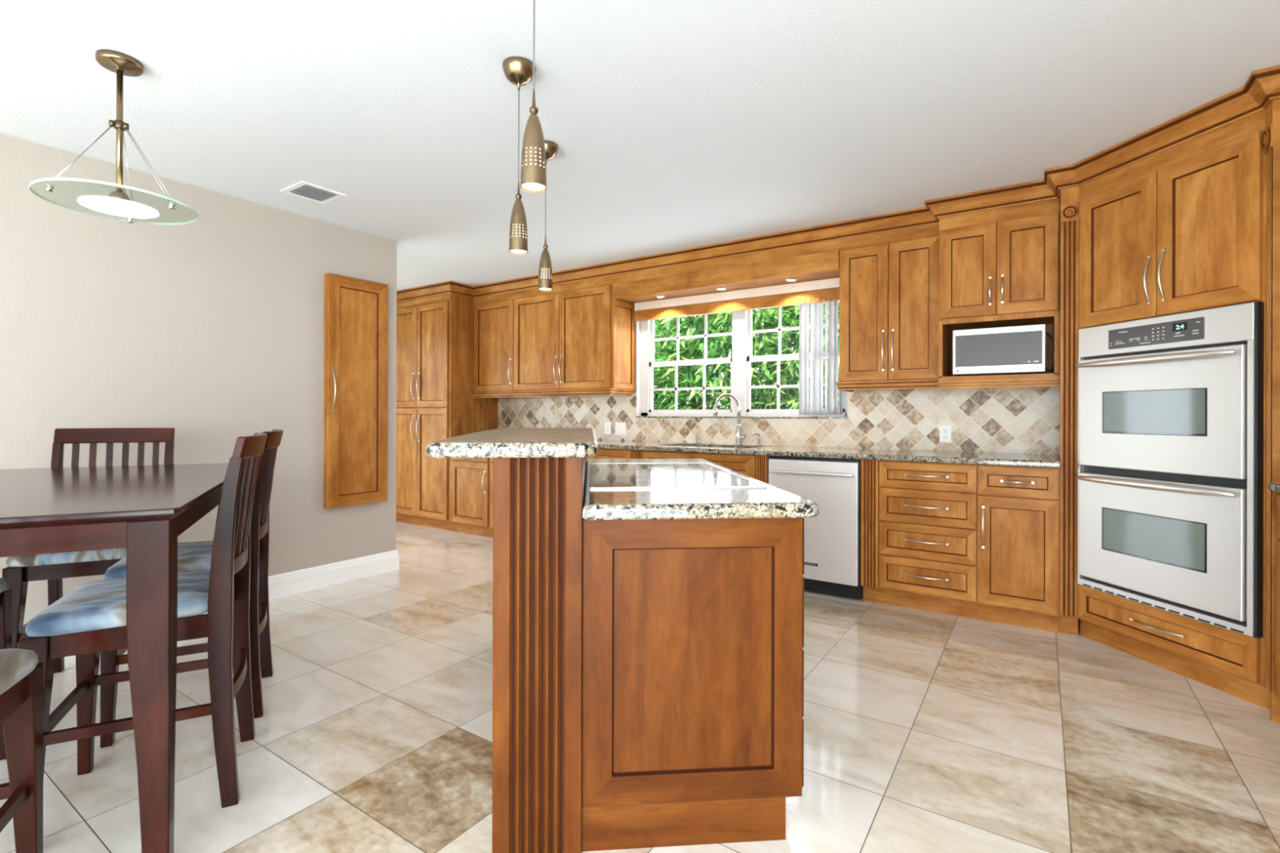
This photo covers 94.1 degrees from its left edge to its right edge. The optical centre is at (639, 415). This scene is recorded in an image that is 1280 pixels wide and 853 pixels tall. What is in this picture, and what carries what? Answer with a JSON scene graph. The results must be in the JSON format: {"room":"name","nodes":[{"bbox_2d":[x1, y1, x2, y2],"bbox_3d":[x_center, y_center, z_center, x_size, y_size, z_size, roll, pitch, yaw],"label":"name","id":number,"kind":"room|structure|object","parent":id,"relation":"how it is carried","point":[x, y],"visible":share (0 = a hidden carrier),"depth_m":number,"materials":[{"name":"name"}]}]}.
{"room":"kitchen","nodes":[
{"label":"kitchen","id":0,"kind":"room"},
{"bbox_2d":[0,133,396,624],"bbox_3d":[-3.482,-0.083,2.007,0.130,2.420,5.850,0,0,34],"label":"wall","id":1,"kind":"structure","parent":0,"point":[210,329],"depth_m":3.28,"materials":[{"name":"beige paint"}]},
{"bbox_2d":[200,550,399,614],"bbox_3d":[-3.467,1.057,2.034,0.162,0.140,5.816,0,0,34],"label":"baseboard","id":2,"kind":"structure","parent":1,"relation":"attached to","point":[282,584],"depth_m":3.98,"materials":[{"name":"white paint"}]},
{"bbox_2d":[323,272,387,508],"bbox_3d":[-1.939,-0.162,4.109,0.086,1.553,0.436,0,0,34],"label":"upper cabinet","id":3,"kind":"object","parent":1,"relation":"attached to","point":[355,400],"visible":1,"depth_m":4.09,"materials":[{"name":"brown wood"}]},
{"bbox_2d":[0,0,1279,290],"bbox_3d":[-1.754,-1.363,1.903,8.160,0.150,8.000,0,0,34],"label":"ceiling","id":4,"kind":"structure","parent":0,"point":[675,125],"depth_m":2.42,"materials":[{"name":"white paint"}]},
{"bbox_2d":[28,48,198,225],"bbox_3d":[-1.887,-1.014,2.163,0.460,0.546,0.460,0,0,34],"label":"dining pendant","id":5,"kind":"object","parent":4,"relation":"hanging from","point":[118,203],"visible":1,"depth_m":2.15,"materials":[{"name":"clear glass"}]},
{"bbox_2d":[76,196,159,218],"bbox_3d":[-1.888,-0.747,2.163,0.224,0.012,0.224,0,0,34],"label":"diffuser","id":6,"kind":"object","parent":5,"relation":"attached to","point":[104,205],"depth_m":2.14,"materials":[{"name":"white glass"}]},
{"bbox_2d":[280,181,346,204],"bbox_3d":[-1.888,-1.281,3.448,0.250,0.013,0.250,0,0,34],"label":"ceiling vent","id":7,"kind":"object","parent":4,"relation":"in","point":[303,189],"visible":1,"depth_m":3.44,"materials":[{"name":"white metal"}]},
{"bbox_2d":[502,56,535,254],"bbox_3d":[-0.445,-0.942,2.190,0.120,0.684,0.120,0,0,34],"label":"pendant light","id":8,"kind":"object","parent":4,"relation":"hanging from","point":[518,70],"visible":1,"depth_m":2.16,"materials":[{"name":"gold metal"}]},
{"bbox_2d":[510,223,526,253],"bbox_3d":[-0.446,-0.691,2.190,0.062,0.177,0.062,0,0,34],"label":"diffuser","id":9,"kind":"object","parent":8,"relation":"attached to","point":[517,231],"depth_m":2.16,"materials":[{"name":"gold metal"}]},
{"bbox_2d":[520,0,546,192],"bbox_3d":[-0.279,-0.941,1.570,0.120,0.684,0.120,0,0,34],"label":"pendant light","id":10,"kind":"object","parent":4,"relation":"hanging from","point":[533,162],"visible":1,"depth_m":1.55,"materials":[{"name":"gold metal"}]},
{"bbox_2d":[521,146,545,191],"bbox_3d":[-0.280,-0.690,1.570,0.062,0.177,0.062,0,0,34],"label":"diffuser","id":11,"kind":"object","parent":10,"relation":"attached to","point":[533,158],"depth_m":1.54,"materials":[{"name":"gold metal"}]},
{"bbox_2d":[537,140,558,291],"bbox_3d":[-0.449,-0.942,2.840,0.120,0.684,0.120,0,0,34],"label":"pendant light","id":12,"kind":"object","parent":4,"relation":"hanging from","point":[545,279],"visible":0.92,"depth_m":2.82,"materials":[{"name":"gold metal"}]},
{"bbox_2d":[539,268,551,289],"bbox_3d":[-0.450,-0.691,2.840,0.062,0.177,0.062,0,0,34],"label":"diffuser","id":13,"kind":"object","parent":12,"relation":"attached to","point":[545,274],"depth_m":2.81,"materials":[{"name":"gold metal"}]},
{"bbox_2d":[473,206,938,305],"bbox_3d":[0.067,-1.196,4.817,4.251,0.169,0.070,0,0,34],"label":"crown molding","id":14,"kind":"structure","parent":4,"relation":"attached to","point":[917,223],"depth_m":4.39,"materials":[{"name":"brown wood"}]},
{"bbox_2d":[0,521,1279,852],"bbox_3d":[-1.761,1.192,1.903,8.160,0.120,8.000,0,0,34],"label":"floor","id":15,"kind":"structure","parent":0,"point":[926,731],"depth_m":2.04,"materials":[{"name":"tile"}]},
{"bbox_2d":[0,577,12,759],"bbox_3d":[-2.227,0.595,1.683,0.523,1.072,0.434,0,0,-27],"label":"dining chair","id":16,"kind":"object","parent":15,"relation":"on","point":[6,593],"visible":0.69,"depth_m":1.95,"materials":[{"name":"brown wood"}]},
{"bbox_2d":[0,577,6,592],"bbox_3d":[-2.176,0.541,1.709,0.410,0.063,0.434,0,0,-27],"label":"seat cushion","id":17,"kind":"object","parent":16,"relation":"on","point":[2,582],"depth_m":1.94,"materials":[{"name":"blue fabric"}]},
{"bbox_2d":[0,648,43,852],"bbox_3d":[-1.462,0.597,1.065,0.434,1.072,0.523,0,0,-27],"label":"dining chair","id":18,"kind":"object","parent":15,"relation":"on","point":[21,673],"visible":1,"depth_m":1.34,"materials":[{"name":"brown wood"}]},
{"bbox_2d":[0,648,38,694],"bbox_3d":[-1.488,0.543,1.116,0.434,0.063,0.410,0,0,-27],"label":"seat cushion","id":19,"kind":"object","parent":18,"relation":"on","point":[17,665],"depth_m":1.29,"materials":[{"name":"beige fabric"}]},
{"bbox_2d":[2,427,174,673],"bbox_3d":[-2.309,0.595,2.550,0.434,1.072,0.523,0,0,-27],"label":"dining chair","id":20,"kind":"object","parent":15,"relation":"on","point":[52,567],"visible":0.27,"depth_m":2.40,"materials":[{"name":"brown wood"}]},
{"bbox_2d":[5,547,126,567],"bbox_3d":[-2.284,0.541,2.500,0.434,0.063,0.410,0,0,-27],"label":"seat cushion","id":21,"kind":"object","parent":20,"relation":"on","point":[112,555],"depth_m":2.31,"materials":[{"name":"blue fabric"}]},
{"bbox_2d":[0,462,228,852],"bbox_3d":[-1.905,0.675,1.865,1.035,0.914,1.535,0,0,-27],"label":"dining table","id":22,"kind":"object","parent":15,"relation":"on","point":[144,510],"visible":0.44,"depth_m":1.42,"materials":[{"name":"brown wood"}]},
{"bbox_2d":[18,432,267,808],"bbox_3d":[-1.455,0.597,1.829,0.523,1.072,0.434,0,0,-27],"label":"dining chair","id":23,"kind":"object","parent":15,"relation":"on","point":[89,620],"visible":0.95,"depth_m":1.72,"materials":[{"name":"brown wood"}]},
{"bbox_2d":[25,570,209,636],"bbox_3d":[-1.505,0.543,1.803,0.410,0.063,0.434,0,0,-27],"label":"seat cushion","id":24,"kind":"object","parent":23,"relation":"on","point":[97,607],"depth_m":1.65,"materials":[{"name":"blue fabric"}]},
{"bbox_2d":[100,429,283,747],"bbox_3d":[-1.701,0.596,2.332,0.523,1.072,0.434,0,0,-27],"label":"dining chair","id":25,"kind":"object","parent":15,"relation":"on","point":[192,556],"visible":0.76,"depth_m":2.23,"materials":[{"name":"brown wood"}]},
{"bbox_2d":[104,540,213,579],"bbox_3d":[-1.752,0.543,2.306,0.410,0.063,0.434,0,0,-27],"label":"seat cushion","id":26,"kind":"object","parent":25,"relation":"on","point":[192,556],"depth_m":2.17,"materials":[{"name":"blue fabric"}]},
{"bbox_2d":[395,280,497,531],"bbox_3d":[-2.201,-0.078,6.364,1.370,2.418,0.683,0,0,34],"label":"pantry cabinet","id":27,"kind":"object","parent":15,"relation":"on","point":[435,322],"visible":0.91,"depth_m":5.99,"materials":[{"name":"brown wood"}]},
{"bbox_2d":[450,457,493,537],"bbox_3d":[-1.450,0.696,5.869,0.568,0.875,0.667,0,0,34],"label":"base cabinet","id":28,"kind":"object","parent":15,"relation":"on","point":[469,477],"visible":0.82,"depth_m":5.63,"materials":[{"name":"brown wood"}]},
{"bbox_2d":[489,457,493,528],"bbox_3d":[-0.877,0.697,5.504,0.790,0.875,0.633,0,0,34],"label":"base cabinet","id":29,"kind":"object","parent":15,"relation":"on","point":[491,459],"visible":0.08,"depth_m":5.45,"materials":[{"name":"brown wood"}]},
{"bbox_2d":[586,448,633,461],"bbox_3d":[-0.217,0.699,5.061,0.800,0.875,0.633,0,0,34],"label":"base cabinet","id":30,"kind":"object","parent":15,"relation":"on","point":[602,453],"visible":0.03,"depth_m":4.68,"materials":[{"name":"brown wood"}]},
{"bbox_2d":[492,457,804,852],"bbox_3d":[-0.012,0.622,2.362,0.868,1.030,1.613,0,0,-5],"label":"kitchen island","id":31,"kind":"object","parent":15,"relation":"on","point":[648,674],"visible":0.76,"depth_m":1.57,"materials":[{"name":"brown wood"}]},
{"bbox_2d":[426,427,597,457],"bbox_3d":[-0.430,0.087,2.386,0.500,0.038,1.795,0,0,-5],"label":"bar","id":32,"kind":"object","parent":31,"relation":"on","point":[504,442],"visible":1,"depth_m":1.51,"materials":[{"name":"beige stone"}]},
{"bbox_2d":[582,458,818,519],"bbox_3d":[0.100,0.251,2.377,0.633,0.040,1.642,0,0,-5],"label":"island countertop","id":33,"kind":"structure","parent":31,"relation":"on","point":[772,501],"depth_m":1.60,"materials":[{"name":"beige stone"}]},
{"bbox_2d":[590,462,767,489],"bbox_3d":[0.085,0.228,2.358,0.563,0.006,0.957,0,0,-5],"label":"cooktop","id":34,"kind":"object","parent":33,"relation":"in","point":[603,476],"visible":1,"depth_m":2.21,"materials":[{"name":"silver metal"}]},
{"bbox_2d":[633,449,772,484],"bbox_3d":[0.568,0.701,4.534,1.092,0.875,0.633,0,0,34],"label":"base cabinet","id":35,"kind":"object","parent":15,"relation":"on","point":[754,466],"visible":0.18,"depth_m":4.12,"materials":[{"name":"brown wood"}]},
{"bbox_2d":[596,440,1059,467],"bbox_3d":[0.323,0.246,4.675,4.840,0.032,0.653,0,0,34],"label":"countertop","id":36,"kind":"structure","parent":35,"relation":"on","point":[939,456],"depth_m":3.81,"materials":[{"name":"beige stone"}]},
{"bbox_2d":[695,435,700,444],"bbox_3d":[0.476,0.200,4.889,0.040,0.060,0.039,0,0,34],"label":"air gap","id":37,"kind":"object","parent":36,"relation":"on","point":[697,437],"visible":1,"depth_m":4.88,"materials":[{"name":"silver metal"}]},
{"bbox_2d":[713,393,748,444],"bbox_3d":[0.697,0.030,4.644,0.278,0.402,0.104,0,0,-7],"label":"faucet","id":38,"kind":"object","parent":36,"relation":"on","point":[739,437],"visible":0.99,"depth_m":4.65,"materials":[{"name":"silver metal"}]},
{"bbox_2d":[751,432,761,445],"bbox_3d":[0.894,0.183,4.590,0.083,0.097,0.038,0,0,-10],"label":"soap dispenser","id":39,"kind":"object","parent":36,"relation":"on","point":[753,433],"visible":1,"depth_m":4.58,"materials":[{"name":"silver metal"}]},
{"bbox_2d":[768,455,862,599],"bbox_3d":[1.251,0.703,4.029,0.588,0.860,0.669,0,0,34],"label":"dishwasher","id":40,"kind":"object","parent":15,"relation":"on","point":[832,537],"visible":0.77,"depth_m":3.73,"materials":[{"name":"white metal"}]},
{"bbox_2d":[860,459,977,618],"bbox_3d":[1.767,0.704,3.708,0.620,0.875,0.667,0,0,34],"label":"base cabinet","id":41,"kind":"object","parent":15,"relation":"on","point":[919,519],"visible":1,"depth_m":3.46,"materials":[{"name":"brown wood"}]},
{"bbox_2d":[977,464,1059,632],"bbox_3d":[2.179,0.706,3.431,0.372,0.875,0.667,0,0,34],"label":"base cabinet","id":42,"kind":"object","parent":15,"relation":"on","point":[1018,507],"visible":0.98,"depth_m":3.19,"materials":[{"name":"brown wood"}]},
{"bbox_2d":[1044,65,1279,723],"bbox_3d":[2.587,-0.065,2.593,0.776,2.418,1.478,0,0,-11],"label":"tall cabinet","id":43,"kind":"object","parent":15,"relation":"on","point":[1181,215],"visible":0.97,"depth_m":2.59,"materials":[{"name":"brown wood"}]},
{"bbox_2d":[1075,301,1264,638],"bbox_3d":[2.555,0.210,2.714,0.650,1.295,0.753,0,0,-11],"label":"double oven","id":44,"kind":"object","parent":43,"relation":"in","point":[1170,477],"visible":1,"depth_m":2.56,"materials":[{"name":"silver metal"}]},
{"bbox_2d":[1110,321,1199,346],"bbox_3d":[2.296,-0.360,2.673,0.001,0.067,0.388,0,0,-11],"label":"control panel","id":45,"kind":"object","parent":44,"relation":"attached to","point":[1165,333],"depth_m":2.65,"materials":[{"name":"grey"}]},
{"bbox_2d":[1275,493,1279,698],"bbox_3d":[2.431,0.713,1.798,0.654,0.862,0.620,0,0,34],"label":"base cabinet","id":46,"kind":"object","parent":15,"relation":"on","point":[1277,495],"visible":1,"depth_m":2.19,"materials":[{"name":"brown wood"}]},
{"bbox_2d":[1268,481,1279,493],"bbox_3d":[2.438,0.263,1.784,0.645,0.032,0.640,0,0,34],"label":"countertop","id":47,"kind":"structure","parent":46,"relation":"on","point":[1273,486],"depth_m":2.18,"materials":[{"name":"beige stone"}]},
{"bbox_2d":[635,204,1060,460],"bbox_3d":[0.406,-0.072,5.124,8.160,2.420,0.160,0,0,34],"label":"wall","id":48,"kind":"structure","parent":0,"point":[1058,455],"depth_m":3.60,"materials":[{"name":"beige paint"}]},
{"bbox_2d":[471,298,514,398],"bbox_3d":[-1.362,-0.686,5.983,0.580,1.022,0.382,0,0,34],"label":"upper cabinet","id":49,"kind":"object","parent":48,"relation":"attached to","point":[493,321],"visible":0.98,"depth_m":5.85,"materials":[{"name":"brown wood"}]},
{"bbox_2d":[512,284,635,397],"bbox_3d":[-0.634,-0.684,5.495,1.174,1.022,0.382,0,0,34],"label":"upper cabinet","id":50,"kind":"object","parent":48,"relation":"attached to","point":[580,342],"visible":1,"depth_m":5.29,"materials":[{"name":"brown wood"}]},
{"bbox_2d":[613,249,839,321],"bbox_3d":[0.646,-0.973,4.661,1.881,0.274,0.340,0,0,34],"label":"window valance","id":51,"kind":"object","parent":50,"relation":"attached to","point":[824,265],"visible":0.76,"depth_m":4.56,"materials":[{"name":"brown wood"}]},
{"bbox_2d":[655,295,665,297],"bbox_3d":[0.172,-0.993,4.988,0.082,0.008,0.082,0,0,34],"label":"recessed light","id":52,"kind":"object","parent":51,"relation":"attached to","point":[656,296],"visible":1,"depth_m":4.98,"materials":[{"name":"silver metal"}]},
{"bbox_2d":[715,287,726,290],"bbox_3d":[0.637,-0.991,4.675,0.082,0.008,0.082,0,0,34],"label":"recessed light","id":53,"kind":"object","parent":51,"relation":"attached to","point":[718,288],"visible":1,"depth_m":4.67,"materials":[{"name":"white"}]},
{"bbox_2d":[785,278,796,281],"bbox_3d":[1.106,-0.990,4.361,0.082,0.008,0.082,0,0,34],"label":"recessed light","id":54,"kind":"object","parent":51,"relation":"attached to","point":[788,279],"visible":1,"depth_m":4.35,"materials":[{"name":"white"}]},
{"bbox_2d":[604,422,611,434],"bbox_3d":[-0.296,0.116,5.480,0.072,0.116,0.010,0,0,34],"label":"wall outlet","id":55,"kind":"object","parent":48,"relation":"attached to","point":[607,424],"visible":1,"depth_m":5.47,"materials":[{"name":"white plastic"}]},
{"bbox_2d":[615,422,626,435],"bbox_3d":[-0.175,0.120,5.399,0.118,0.116,0.010,0,0,34],"label":"light switch","id":56,"kind":"object","parent":48,"relation":"attached to","point":[620,427],"visible":1,"depth_m":5.40,"materials":[{"name":"white plastic"}]},
{"bbox_2d":[635,302,848,418],"bbox_3d":[0.774,-0.450,4.855,1.843,0.942,0.167,0,0,34],"label":"window","id":57,"kind":"structure","parent":48,"relation":"in","point":[740,387],"depth_m":4.87,"materials":[{"name":"white plastic"}]},
{"bbox_2d":[634,277,842,414],"bbox_3d":[0.749,-0.499,4.802,1.858,0.987,0.103,0,0,34],"label":"vertical blind","id":58,"kind":"object","parent":57,"relation":"attached to","point":[815,399],"visible":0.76,"depth_m":4.46,"materials":[{"name":"beige"}]},
{"bbox_2d":[497,375,1059,454],"bbox_3d":[0.545,-0.025,4.928,4.920,0.514,0.010,0,0,34],"label":"backsplash","id":59,"kind":"structure","parent":48,"relation":"attached to","point":[1022,420],"depth_m":4.18,"materials":[{"name":"tile"}]},
{"bbox_2d":[835,235,938,391],"bbox_3d":[1.665,-0.677,3.951,0.633,1.022,0.382,0,0,34],"label":"upper cabinet","id":60,"kind":"object","parent":48,"relation":"attached to","point":[889,292],"visible":0.96,"depth_m":3.81,"materials":[{"name":"brown wood"}]},
{"bbox_2d":[939,425,951,442],"bbox_3d":[2.013,0.121,3.929,0.072,0.116,0.010,0,0,34],"label":"wall outlet","id":61,"kind":"object","parent":48,"relation":"attached to","point":[945,431],"visible":1,"depth_m":3.93,"materials":[{"name":"white plastic"}]},
{"bbox_2d":[942,428,947,432],"bbox_3d":[2.012,0.100,3.928,0.032,0.028,0.005,0,0,34],"label":"receptacle","id":62,"kind":"object","parent":61,"relation":"attached to","point":[944,430],"depth_m":3.93,"materials":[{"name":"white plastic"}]},
{"bbox_2d":[942,435,947,439],"bbox_3d":[2.012,0.142,3.928,0.032,0.028,0.005,0,0,34],"label":"receptacle","id":63,"kind":"object","parent":61,"relation":"attached to","point":[944,437],"depth_m":3.93,"materials":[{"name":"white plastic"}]},
{"bbox_2d":[924,179,1060,389],"bbox_3d":[2.108,-0.716,3.575,0.661,1.118,0.511,0,0,34],"label":"upper cabinet","id":64,"kind":"object","parent":48,"relation":"attached to","point":[999,247],"visible":0.96,"depth_m":3.39,"materials":[{"name":"brown wood"}]},
{"bbox_2d":[937,373,1059,381],"bbox_3d":[2.146,-0.216,3.573,0.589,0.026,0.447,0,0,34],"label":"shelf","id":65,"kind":"object","parent":64,"relation":"attached to","point":[941,376],"depth_m":3.36,"materials":[{"name":"brown wood"}]},
{"bbox_2d":[952,324,1053,376],"bbox_3d":[2.146,-0.365,3.517,0.501,0.272,0.342,0,0,34],"label":"microwave","id":66,"kind":"object","parent":64,"relation":"on","point":[1018,349],"visible":0.88,"depth_m":3.38,"materials":[{"name":"silver metal"}]},
{"label":"outside","id":67,"kind":"structure","parent":0,"visible":0},
{"bbox_3d":[12.419,1.372,18.501,60.000,0.100,35.430,0,0,34],"label":"ground","id":68,"kind":"structure","parent":67,"visible":0},
{"bbox_2d":[653,315,712,409],"bbox_3d":[-0.109,-0.471,8.382,2.401,3.555,1.830,0,0,34],"label":"shrub","id":69,"kind":"object","parent":68,"relation":"on","point":[672,348],"visible":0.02,"depth_m":7.86,"materials":[{"name":"green plant"}]},
{"bbox_2d":[653,303,839,409],"bbox_3d":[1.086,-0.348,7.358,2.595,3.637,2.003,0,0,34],"label":"trees","id":70,"kind":"object","parent":68,"relation":"on","point":[714,325],"visible":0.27,"depth_m":6.97,"materials":[{"name":"green plant"}]},
{"bbox_2d":[751,300,839,408],"bbox_3d":[2.219,-0.329,6.704,2.285,3.440,1.967,0,0,34],"label":"shrub","id":71,"kind":"object","parent":68,"relation":"on","point":[794,402],"visible":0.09,"depth_m":6.59,"materials":[{"name":"green plant"}]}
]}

